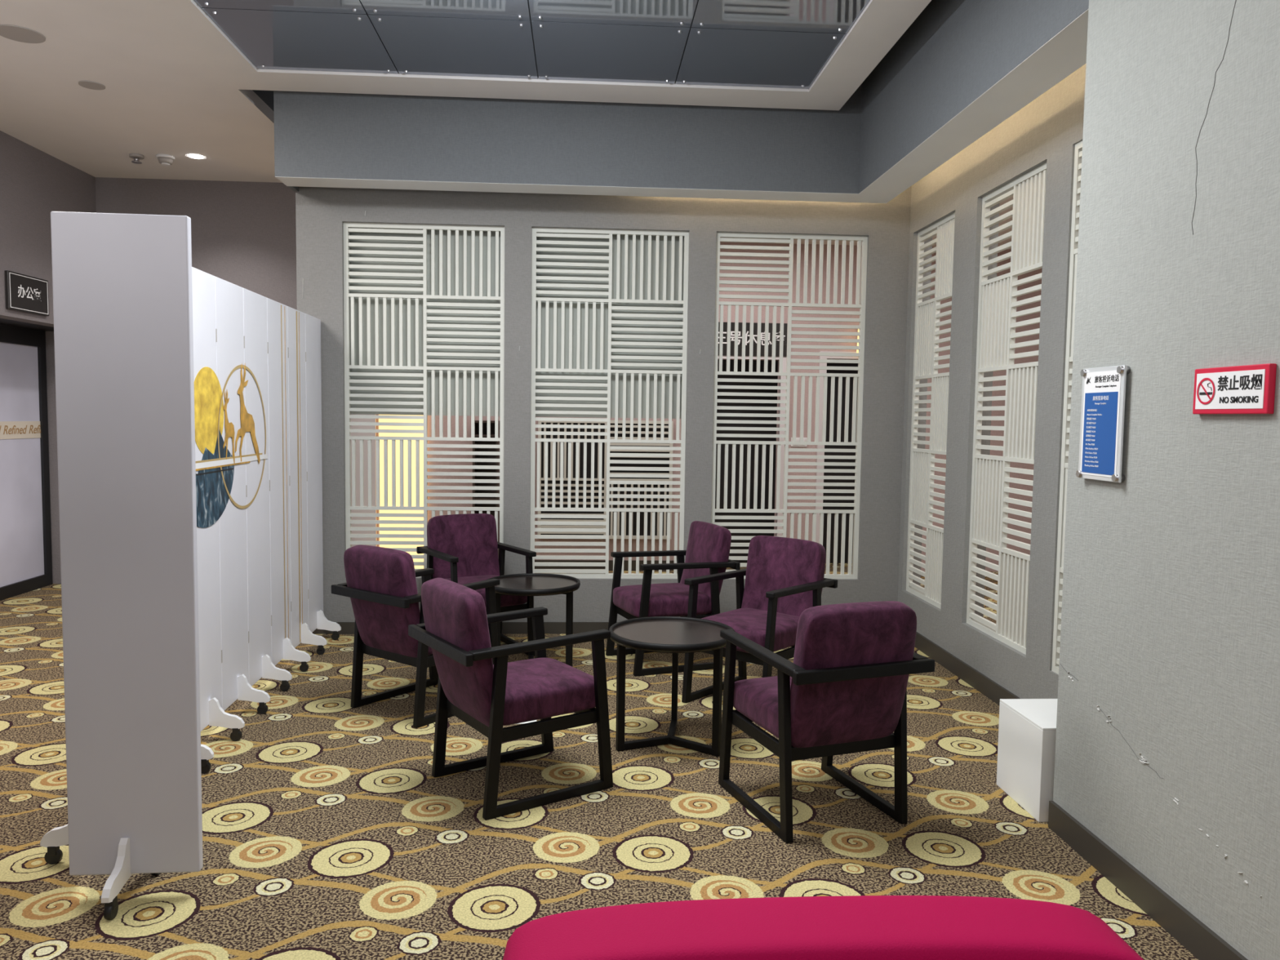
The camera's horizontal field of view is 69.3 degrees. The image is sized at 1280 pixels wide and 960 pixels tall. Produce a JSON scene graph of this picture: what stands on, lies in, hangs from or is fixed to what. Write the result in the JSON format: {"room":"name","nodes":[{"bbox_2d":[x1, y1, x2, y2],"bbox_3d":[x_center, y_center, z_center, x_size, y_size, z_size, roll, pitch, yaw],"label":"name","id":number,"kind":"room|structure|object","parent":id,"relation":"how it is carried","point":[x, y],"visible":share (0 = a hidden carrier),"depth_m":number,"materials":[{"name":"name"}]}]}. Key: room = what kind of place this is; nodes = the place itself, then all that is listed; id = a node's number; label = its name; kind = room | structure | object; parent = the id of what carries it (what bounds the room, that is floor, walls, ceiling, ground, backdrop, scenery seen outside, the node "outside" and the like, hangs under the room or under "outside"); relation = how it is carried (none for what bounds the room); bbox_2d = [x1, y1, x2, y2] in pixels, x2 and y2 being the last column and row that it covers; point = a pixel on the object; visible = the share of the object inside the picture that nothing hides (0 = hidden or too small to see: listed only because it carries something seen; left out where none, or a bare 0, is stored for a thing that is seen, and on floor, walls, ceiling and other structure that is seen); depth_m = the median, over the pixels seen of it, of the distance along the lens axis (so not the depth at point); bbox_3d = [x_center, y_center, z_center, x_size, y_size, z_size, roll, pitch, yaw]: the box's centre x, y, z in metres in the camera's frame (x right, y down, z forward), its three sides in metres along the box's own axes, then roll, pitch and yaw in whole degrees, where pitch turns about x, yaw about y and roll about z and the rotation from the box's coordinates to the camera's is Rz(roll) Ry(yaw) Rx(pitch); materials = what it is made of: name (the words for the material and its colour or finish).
{"room":"lounge waiting area","nodes":[
{"label":"lounge waiting area","id":0,"kind":"room"},
{"bbox_2d":[0,318,53,331],"bbox_3d":[-4.960,-0.273,5.998,0.650,2.600,3.800,1,4,-4],"label":"wall","id":1,"kind":"structure","parent":0,"point":[6,322],"depth_m":7.31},
{"bbox_2d":[0,324,53,600],"bbox_3d":[-4.956,-0.062,6.139,0.060,2.160,3.650,1,4,-4],"label":"door","id":2,"kind":"structure","parent":1,"relation":"in","point":[25,530],"depth_m":7.56,"materials":[{"name":"black"}]},
{"bbox_2d":[0,130,96,327],"bbox_3d":[-4.325,-0.441,2.311,0.150,3.450,11.200,1,4,-4],"label":"wall","id":3,"kind":"structure","parent":0,"point":[34,184],"depth_m":6.89,"materials":[{"name":"paint"}]},
{"bbox_2d":[4,270,48,315],"bbox_3d":[-4.512,-1.370,6.825,0.028,0.270,0.500,1,4,-4],"label":"sign","id":4,"kind":"object","parent":3,"relation":"attached to","point":[24,293],"visible":1,"depth_m":6.79,"materials":[{"name":"black plastic"}]},
{"bbox_2d":[44,177,297,583],"bbox_3d":[-4.100,-0.844,8.323,2.450,3.450,0.800,1,4,-4],"label":"wall","id":5,"kind":"structure","parent":0,"point":[243,233],"depth_m":7.88,"materials":[{"name":"paint"}]},
{"bbox_2d":[0,0,931,182],"bbox_3d":[-1.734,-2.181,2.404,6.400,0.080,11.300,1,4,-4],"label":"ceiling","id":6,"kind":"structure","parent":0,"point":[176,85],"depth_m":5.53,"materials":[{"name":"paint"}]},
{"bbox_2d":[0,24,45,43],"bbox_3d":[-3.228,-2.328,4.821,0.270,0.018,0.270,1,4,-4],"label":"ceiling speaker","id":7,"kind":"object","parent":6,"relation":"attached to","point":[19,33],"visible":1,"depth_m":4.82,"materials":[{"name":"paint"}]},
{"bbox_2d":[78,80,105,89],"bbox_3d":[-3.295,-2.379,5.567,0.170,0.018,0.170,1,4,-4],"label":"ceiling speaker","id":8,"kind":"object","parent":6,"relation":"in","point":[86,84],"visible":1,"depth_m":5.56,"materials":[{"name":"paint"}]},
{"bbox_2d":[128,153,143,164],"bbox_3d":[-3.851,-2.458,7.083,0.100,0.061,0.100,1,4,-4],"label":"sprinkler head","id":9,"kind":"object","parent":6,"relation":"attached to","point":[136,157],"visible":1,"depth_m":7.07},
{"bbox_2d":[155,153,174,165],"bbox_3d":[-3.642,-2.451,7.107,0.130,0.066,0.130,1,4,-4],"label":"smoke detector","id":10,"kind":"object","parent":6,"relation":"attached to","point":[163,159],"visible":1,"depth_m":7.07,"materials":[{"name":"grey plastic"}]},
{"bbox_2d":[186,153,204,159],"bbox_3d":[-3.400,-2.478,7.090,0.150,0.010,0.150,1,4,-4],"label":"recessed light","id":11,"kind":"object","parent":6,"relation":"in","point":[193,156],"visible":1,"depth_m":7.07,"materials":[{"name":"white"}]},
{"bbox_2d":[194,0,869,88],"bbox_3d":[-0.396,-2.132,2.230,3.204,0.010,6.394,1,4,-4],"label":"ceiling panel","id":12,"kind":"object","parent":6,"relation":"attached to","point":[757,43],"visible":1,"depth_m":4.81,"materials":[{"name":"grey"}]},
{"bbox_2d":[204,0,842,87],"bbox_3d":[-0.390,-2.131,2.132,3.200,0.038,6.585,1,4,-4],"label":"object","id":13,"kind":"structure","parent":12,"relation":"attached to","point":[205,3],"depth_m":4.67,"materials":[{"name":"metal"}]},
{"bbox_2d":[0,563,1198,959],"bbox_3d":[-0.301,1.240,4.585,14.000,0.100,15.000,1,4,-4],"label":"floor","id":14,"kind":"structure","parent":0,"point":[329,832],"depth_m":3.38,"materials":[{"name":"carpet"}]},
{"bbox_2d":[40,211,341,919],"bbox_3d":[-1.954,0.116,4.410,0.592,2.120,3.649,0,4,-11],"label":"folding screen","id":15,"kind":"object","parent":14,"relation":"on","point":[188,398],"visible":1,"depth_m":2.81,"materials":[{"name":"grey plastic"}]},
{"bbox_2d":[194,366,223,453],"bbox_3d":[-1.943,-0.308,4.165,0.003,0.400,0.400,0,4,-5],"label":"print","id":16,"kind":"object","parent":15,"relation":"on","point":[207,389],"depth_m":4.16},
{"bbox_2d":[195,467,233,475],"bbox_3d":[-1.946,-0.034,4.194,0.001,0.006,0.600,0,4,-5],"label":"print","id":17,"kind":"object","parent":15,"relation":"on","point":[233,468],"depth_m":4.24},
{"bbox_2d":[195,429,234,528],"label":"print","id":18,"kind":"object","parent":15,"relation":"attached to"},
{"bbox_2d":[195,461,250,471],"bbox_3d":[-1.957,-0.064,4.317,0.002,0.008,0.850,0,4,-5],"label":"print","id":19,"kind":"object","parent":15,"relation":"on","point":[229,464],"depth_m":4.34},
{"bbox_2d":[195,453,262,463],"bbox_3d":[-1.966,-0.104,4.414,0.002,0.009,1.050,0,4,-5],"label":"print","id":20,"kind":"object","parent":15,"relation":"on","point":[220,459],"depth_m":4.35},
{"bbox_2d":[222,391,235,463],"bbox_3d":[-1.965,-0.253,4.425,0.002,0.360,0.159,0,4,-5],"label":"print","id":21,"kind":"object","parent":15,"relation":"on","point":[229,428],"depth_m":4.41},
{"bbox_2d":[195,453,267,469],"bbox_3d":[-1.970,-0.090,4.460,0.002,0.025,1.140,0,4,-5],"label":"print","id":22,"kind":"object","parent":15,"relation":"on","point":[216,463],"depth_m":4.41},
{"bbox_2d":[217,364,266,508],"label":"print","id":23,"kind":"object","parent":15,"relation":"attached to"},
{"bbox_2d":[235,363,260,463],"bbox_3d":[-1.989,-0.332,4.693,0.001,0.520,0.380,0,4,-5],"label":"print","id":24,"kind":"object","parent":15,"relation":"attached to","point":[247,424],"depth_m":4.64},
{"bbox_2d":[280,304,285,638],"bbox_3d":[-2.053,0.013,5.331,0.001,2.020,0.012,0,4,-5],"label":"print","id":25,"kind":"object","parent":15,"relation":"attached to","point":[281,304],"depth_m":5.33},
{"bbox_2d":[284,338,288,638],"bbox_3d":[-2.058,0.008,5.396,0.001,2.020,0.004,0,4,-5],"label":"trim strip","id":26,"kind":"object","parent":15,"relation":"attached to","point":[286,402],"depth_m":5.40,"materials":[{"name":"gold metal"}]},
{"bbox_2d":[296,311,301,642],"bbox_3d":[-2.081,-0.009,5.643,0.001,2.020,0.020,0,4,-5],"label":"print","id":27,"kind":"object","parent":15,"relation":"attached to","point":[298,489],"depth_m":5.64,"materials":[{"name":"gold metal"}]},
{"bbox_2d":[298,311,302,623],"bbox_3d":[-2.086,-0.012,5.695,0.001,2.020,0.005,0,4,-5],"label":"print","id":28,"kind":"object","parent":15,"relation":"attached to","point":[299,312],"depth_m":5.69},
{"bbox_2d":[331,544,499,728],"bbox_3d":[-1.127,0.742,4.746,0.570,0.853,0.658,4,5,36],"label":"armchair","id":29,"kind":"object","parent":14,"relation":"on","point":[380,585],"visible":0.71,"depth_m":4.51,"materials":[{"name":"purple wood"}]},
{"bbox_2d":[416,513,536,656],"bbox_3d":[-1.042,0.665,5.905,0.570,0.853,0.658,-2,5,-32],"label":"armchair","id":30,"kind":"object","parent":14,"relation":"on","point":[461,548],"visible":0.48,"depth_m":6.01,"materials":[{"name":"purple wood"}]},
{"bbox_2d":[472,420,499,558],"bbox_3d":[-1.459,0.162,8.808,0.240,1.450,0.240,1,4,-4],"label":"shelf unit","id":31,"kind":"object","parent":14,"relation":"on","point":[477,422],"visible":0.29,"depth_m":8.87,"materials":[{"name":"wood"}]},
{"bbox_2d":[408,577,613,819],"bbox_3d":[-0.518,0.817,3.751,0.658,0.853,0.570,-2,5,-35],"label":"armchair","id":32,"kind":"object","parent":14,"relation":"on","point":[486,696],"visible":1,"depth_m":3.59,"materials":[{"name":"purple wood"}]},
{"bbox_2d":[516,720,536,724],"bbox_3d":[-0.570,1.185,4.565,0.120,0.002,0.100,1,4,-4],"label":"paper slip","id":33,"kind":"object","parent":32,"relation":"on","point":[533,720],"visible":0.14,"depth_m":4.54,"materials":[{"name":"white paper"}]},
{"bbox_2d":[488,573,580,666],"bbox_3d":[-0.633,0.860,5.462,0.558,0.531,0.558,-2,5,-39],"label":"round table","id":34,"kind":"object","parent":14,"relation":"on","point":[531,584],"visible":0.63,"depth_m":5.37,"materials":[{"name":"black wood"}]},
{"bbox_2d":[608,616,734,756],"bbox_3d":[0.143,0.952,4.262,0.578,0.531,0.578,-1,4,-24],"label":"round table","id":35,"kind":"object","parent":14,"relation":"on","point":[675,635],"visible":0.91,"depth_m":4.16,"materials":[{"name":"black wood"}]},
{"bbox_2d":[605,520,740,675],"bbox_3d":[0.188,0.696,5.697,0.658,0.853,0.570,-1,4,-21],"label":"armchair","id":36,"kind":"object","parent":14,"relation":"on","point":[707,553],"visible":0.88,"depth_m":5.55,"materials":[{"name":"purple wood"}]},
{"bbox_2d":[681,535,837,702],"bbox_3d":[0.634,0.753,4.944,0.570,0.853,0.658,4,5,41],"label":"armchair","id":37,"kind":"object","parent":14,"relation":"on","point":[784,576],"visible":0.66,"depth_m":4.96,"materials":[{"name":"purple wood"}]},
{"bbox_2d":[502,895,1143,959],"bbox_3d":[0.265,1.028,0.962,0.879,0.827,0.815,1,4,-4],"label":"ottoman","id":38,"kind":"object","parent":14,"relation":"on","point":[846,927],"visible":1,"depth_m":1.24,"materials":[{"name":"fabric"}]},
{"bbox_2d":[718,600,934,843],"bbox_3d":[0.682,0.847,3.562,0.570,0.853,0.658,-1,4,-20],"label":"armchair","id":39,"kind":"object","parent":14,"relation":"on","point":[843,691],"visible":1,"depth_m":3.32,"materials":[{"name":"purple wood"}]},
{"bbox_2d":[996,698,1057,822],"bbox_3d":[1.737,1.098,3.668,0.490,0.362,0.360,1,4,-4],"label":"box","id":40,"kind":"object","parent":14,"relation":"on","point":[1025,767],"visible":0.46,"depth_m":3.61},
{"bbox_2d":[295,186,911,622],"bbox_3d":[-0.143,-0.884,6.376,4.300,3.900,0.144,1,4,-4],"label":"wall","id":41,"kind":"structure","parent":0,"point":[321,212],"depth_m":6.31,"materials":[{"name":"grey paint"}]},
{"bbox_2d":[343,222,504,577],"bbox_3d":[-1.462,-0.523,6.328,1.070,2.390,0.095,1,4,-4],"label":"lattice screen","id":42,"kind":"object","parent":41,"relation":"attached to","point":[424,304],"visible":0.88,"depth_m":6.30,"materials":[{"name":"white wood"}]},
{"bbox_2d":[312,622,617,634],"bbox_3d":[-0.252,1.026,6.424,4.125,0.080,0.015,1,4,-4],"label":"baseboard","id":43,"kind":"structure","parent":41,"relation":"attached to","point":[347,628],"depth_m":6.38,"materials":[{"name":"wood"}]},
{"bbox_2d":[529,226,688,578],"bbox_3d":[-0.217,-0.511,6.407,1.065,2.390,0.095,1,4,-4],"label":"lattice screen","id":44,"kind":"object","parent":41,"relation":"attached to","point":[609,307],"visible":0.98,"depth_m":6.38,"materials":[{"name":"white wood"}]},
{"bbox_2d":[711,231,867,578],"bbox_3d":[1.028,-0.497,6.455,1.055,2.390,0.035,1,4,-4],"label":"lattice screen","id":45,"kind":"object","parent":41,"relation":"attached to","point":[721,237],"visible":0.91,"depth_m":6.43,"materials":[{"name":"white wood"}]},
{"bbox_2d":[252,89,1013,249],"bbox_3d":[0.091,-2.272,2.863,10.100,0.750,12.000,1,4,-4],"label":"ceiling","id":46,"kind":"structure","parent":0,"point":[802,242],"depth_m":7.64,"materials":[{"name":"paint"}]},
{"bbox_2d":[273,0,1088,193],"bbox_3d":[-0.332,-2.250,4.646,3.700,0.945,3.100,1,4,-4],"label":"ceiling","id":47,"kind":"structure","parent":0,"point":[953,51],"depth_m":5.77,"materials":[{"name":"paint"}]},
{"bbox_2d":[376,241,1042,571],"bbox_3d":[1.047,-0.766,9.328,7.950,3.300,0.550,1,4,-4],"label":"wall","id":48,"kind":"structure","parent":0,"point":[1034,348],"depth_m":9.14,"materials":[{"name":"pink paint"}]},
{"bbox_2d":[350,413,377,546],"bbox_3d":[-2.705,-0.182,8.827,0.370,2.100,0.040,1,4,-4],"label":"door","id":49,"kind":"structure","parent":48,"relation":"in","point":[353,420],"depth_m":8.82,"materials":[{"name":"white wood"}]},
{"bbox_2d":[378,414,423,568],"bbox_3d":[-2.266,-0.178,8.860,0.450,2.100,0.030,1,4,-4],"label":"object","id":50,"kind":"structure","parent":48,"relation":"in","point":[393,420],"depth_m":8.86,"materials":[{"name":"yellow"}]},
{"bbox_2d":[540,420,669,535],"bbox_3d":[-0.338,-0.006,9.002,1.300,1.150,0.030,1,4,-4],"label":"window","id":51,"kind":"structure","parent":48,"relation":"in","point":[548,429],"depth_m":8.98,"materials":[{"name":"black glass"}]},
{"bbox_2d":[537,420,673,539],"bbox_3d":[-0.335,-0.004,8.965,1.300,1.150,0.035,1,4,-4],"label":"lattice screen","id":52,"kind":"object","parent":51,"relation":"attached to","point":[557,478],"visible":0.61,"depth_m":8.95,"materials":[{"name":"white wood"}]},
{"bbox_2d":[534,560,677,570],"bbox_3d":[-1.153,0.829,9.016,3.550,0.100,0.015,1,4,-4],"label":"baseboard","id":53,"kind":"structure","parent":48,"relation":"attached to","point":[611,562],"depth_m":9.05,"materials":[{"name":"white wood"}]},
{"bbox_2d":[717,355,786,536],"bbox_3d":[1.036,-0.173,9.086,0.790,2.150,0.050,1,4,-4],"label":"door frame","id":54,"kind":"structure","parent":48,"relation":"in","point":[762,357],"depth_m":9.06,"materials":[{"name":"beige wood"}]},
{"bbox_2d":[717,321,787,356],"bbox_3d":[1.069,-1.364,8.986,0.760,0.320,0.032,1,4,-4],"label":"room sign","id":55,"kind":"object","parent":48,"relation":"attached to","point":[725,324],"visible":0.49,"depth_m":8.97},
{"bbox_2d":[791,437,807,446],"bbox_3d":[1.563,-0.373,9.102,0.160,0.090,0.018,1,4,-4],"label":"light switch","id":56,"kind":"object","parent":48,"relation":"attached to","point":[797,439],"visible":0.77,"depth_m":9.10,"materials":[{"name":"white plastic"}]},
{"bbox_2d":[814,351,858,542],"bbox_3d":[2.094,-0.173,9.152,0.710,2.170,0.050,1,4,-4],"label":"door frame","id":57,"kind":"structure","parent":48,"relation":"in","point":[821,364],"depth_m":9.08,"materials":[{"name":"white wood"}]},
{"bbox_2d":[856,328,859,352],"bbox_3d":[2.171,-1.359,8.986,0.140,0.260,0.170,1,4,-4],"label":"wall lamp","id":58,"kind":"object","parent":48,"relation":"attached to","point":[857,350],"visible":0.02,"depth_m":8.96,"materials":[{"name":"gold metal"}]},
{"bbox_2d":[897,63,1085,698],"bbox_3d":[2.016,-0.746,4.770,0.130,3.900,3.350,1,4,-4],"label":"wall","id":59,"kind":"structure","parent":0,"point":[1048,129],"depth_m":5.10,"materials":[{"name":"paint"}]},
{"bbox_2d":[906,212,955,608],"bbox_3d":[1.913,-0.431,6.035,0.035,2.460,0.700,1,4,-4],"label":"lattice screen","id":60,"kind":"object","parent":59,"relation":"attached to","point":[927,332],"visible":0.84,"depth_m":6.06,"materials":[{"name":"white wood"}]},
{"bbox_2d":[914,631,1020,705],"bbox_3d":[1.909,1.140,5.028,0.015,0.100,3.080,1,4,-4],"label":"baseboard","id":61,"kind":"structure","parent":59,"relation":"attached to","point":[982,683],"depth_m":5.38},
{"bbox_2d":[966,162,1046,654],"bbox_3d":[1.980,-0.359,4.975,0.035,2.460,0.790,1,4,-4],"label":"lattice screen","id":62,"kind":"object","parent":59,"relation":"attached to","point":[997,314],"visible":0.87,"depth_m":4.98,"materials":[{"name":"white wood"}]},
{"bbox_2d":[1051,140,1082,674],"bbox_3d":[2.026,-0.289,3.943,0.035,2.460,0.800,1,4,-4],"label":"lattice screen","id":63,"kind":"object","parent":59,"relation":"attached to","point":[1078,146],"visible":0.07,"depth_m":4.31,"materials":[{"name":"white wood"}]},
{"bbox_2d":[1053,0,1279,959],"bbox_3d":[2.071,-0.438,0.225,0.646,3.900,6.250,1,4,-4],"label":"wall","id":64,"kind":"structure","parent":0,"point":[1167,737],"depth_m":2.73,"materials":[{"name":"grey paint"}]},
{"bbox_2d":[275,8,1088,203],"bbox_3d":[-0.218,-1.787,4.609,3.929,0.032,2.950,1,4,-4],"label":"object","id":65,"kind":"structure","parent":64,"relation":"attached to","point":[1064,53],"depth_m":5.12,"materials":[{"name":"paint"}]},
{"bbox_2d":[1075,364,1130,482],"bbox_3d":[1.553,-0.189,3.112,0.032,0.380,0.250,1,4,-4],"label":"notice board","id":66,"kind":"object","parent":64,"relation":"attached to","point":[1104,388],"visible":1,"depth_m":3.09,"materials":[{"name":"blue plastic"}]},
{"bbox_2d":[1048,800,1248,959],"bbox_3d":[1.721,1.455,0.333,0.015,0.100,6.250,1,4,-4],"label":"baseboard","id":67,"kind":"structure","parent":64,"relation":"attached to","point":[1188,931],"depth_m":2.86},
{"bbox_2d":[1192,363,1276,413],"bbox_3d":[1.595,-0.242,2.498,0.027,0.128,0.290,1,4,-4],"label":"no smoking sign","id":68,"kind":"object","parent":64,"relation":"attached to","point":[1247,388],"visible":1,"depth_m":2.47,"materials":[{"name":"red"}]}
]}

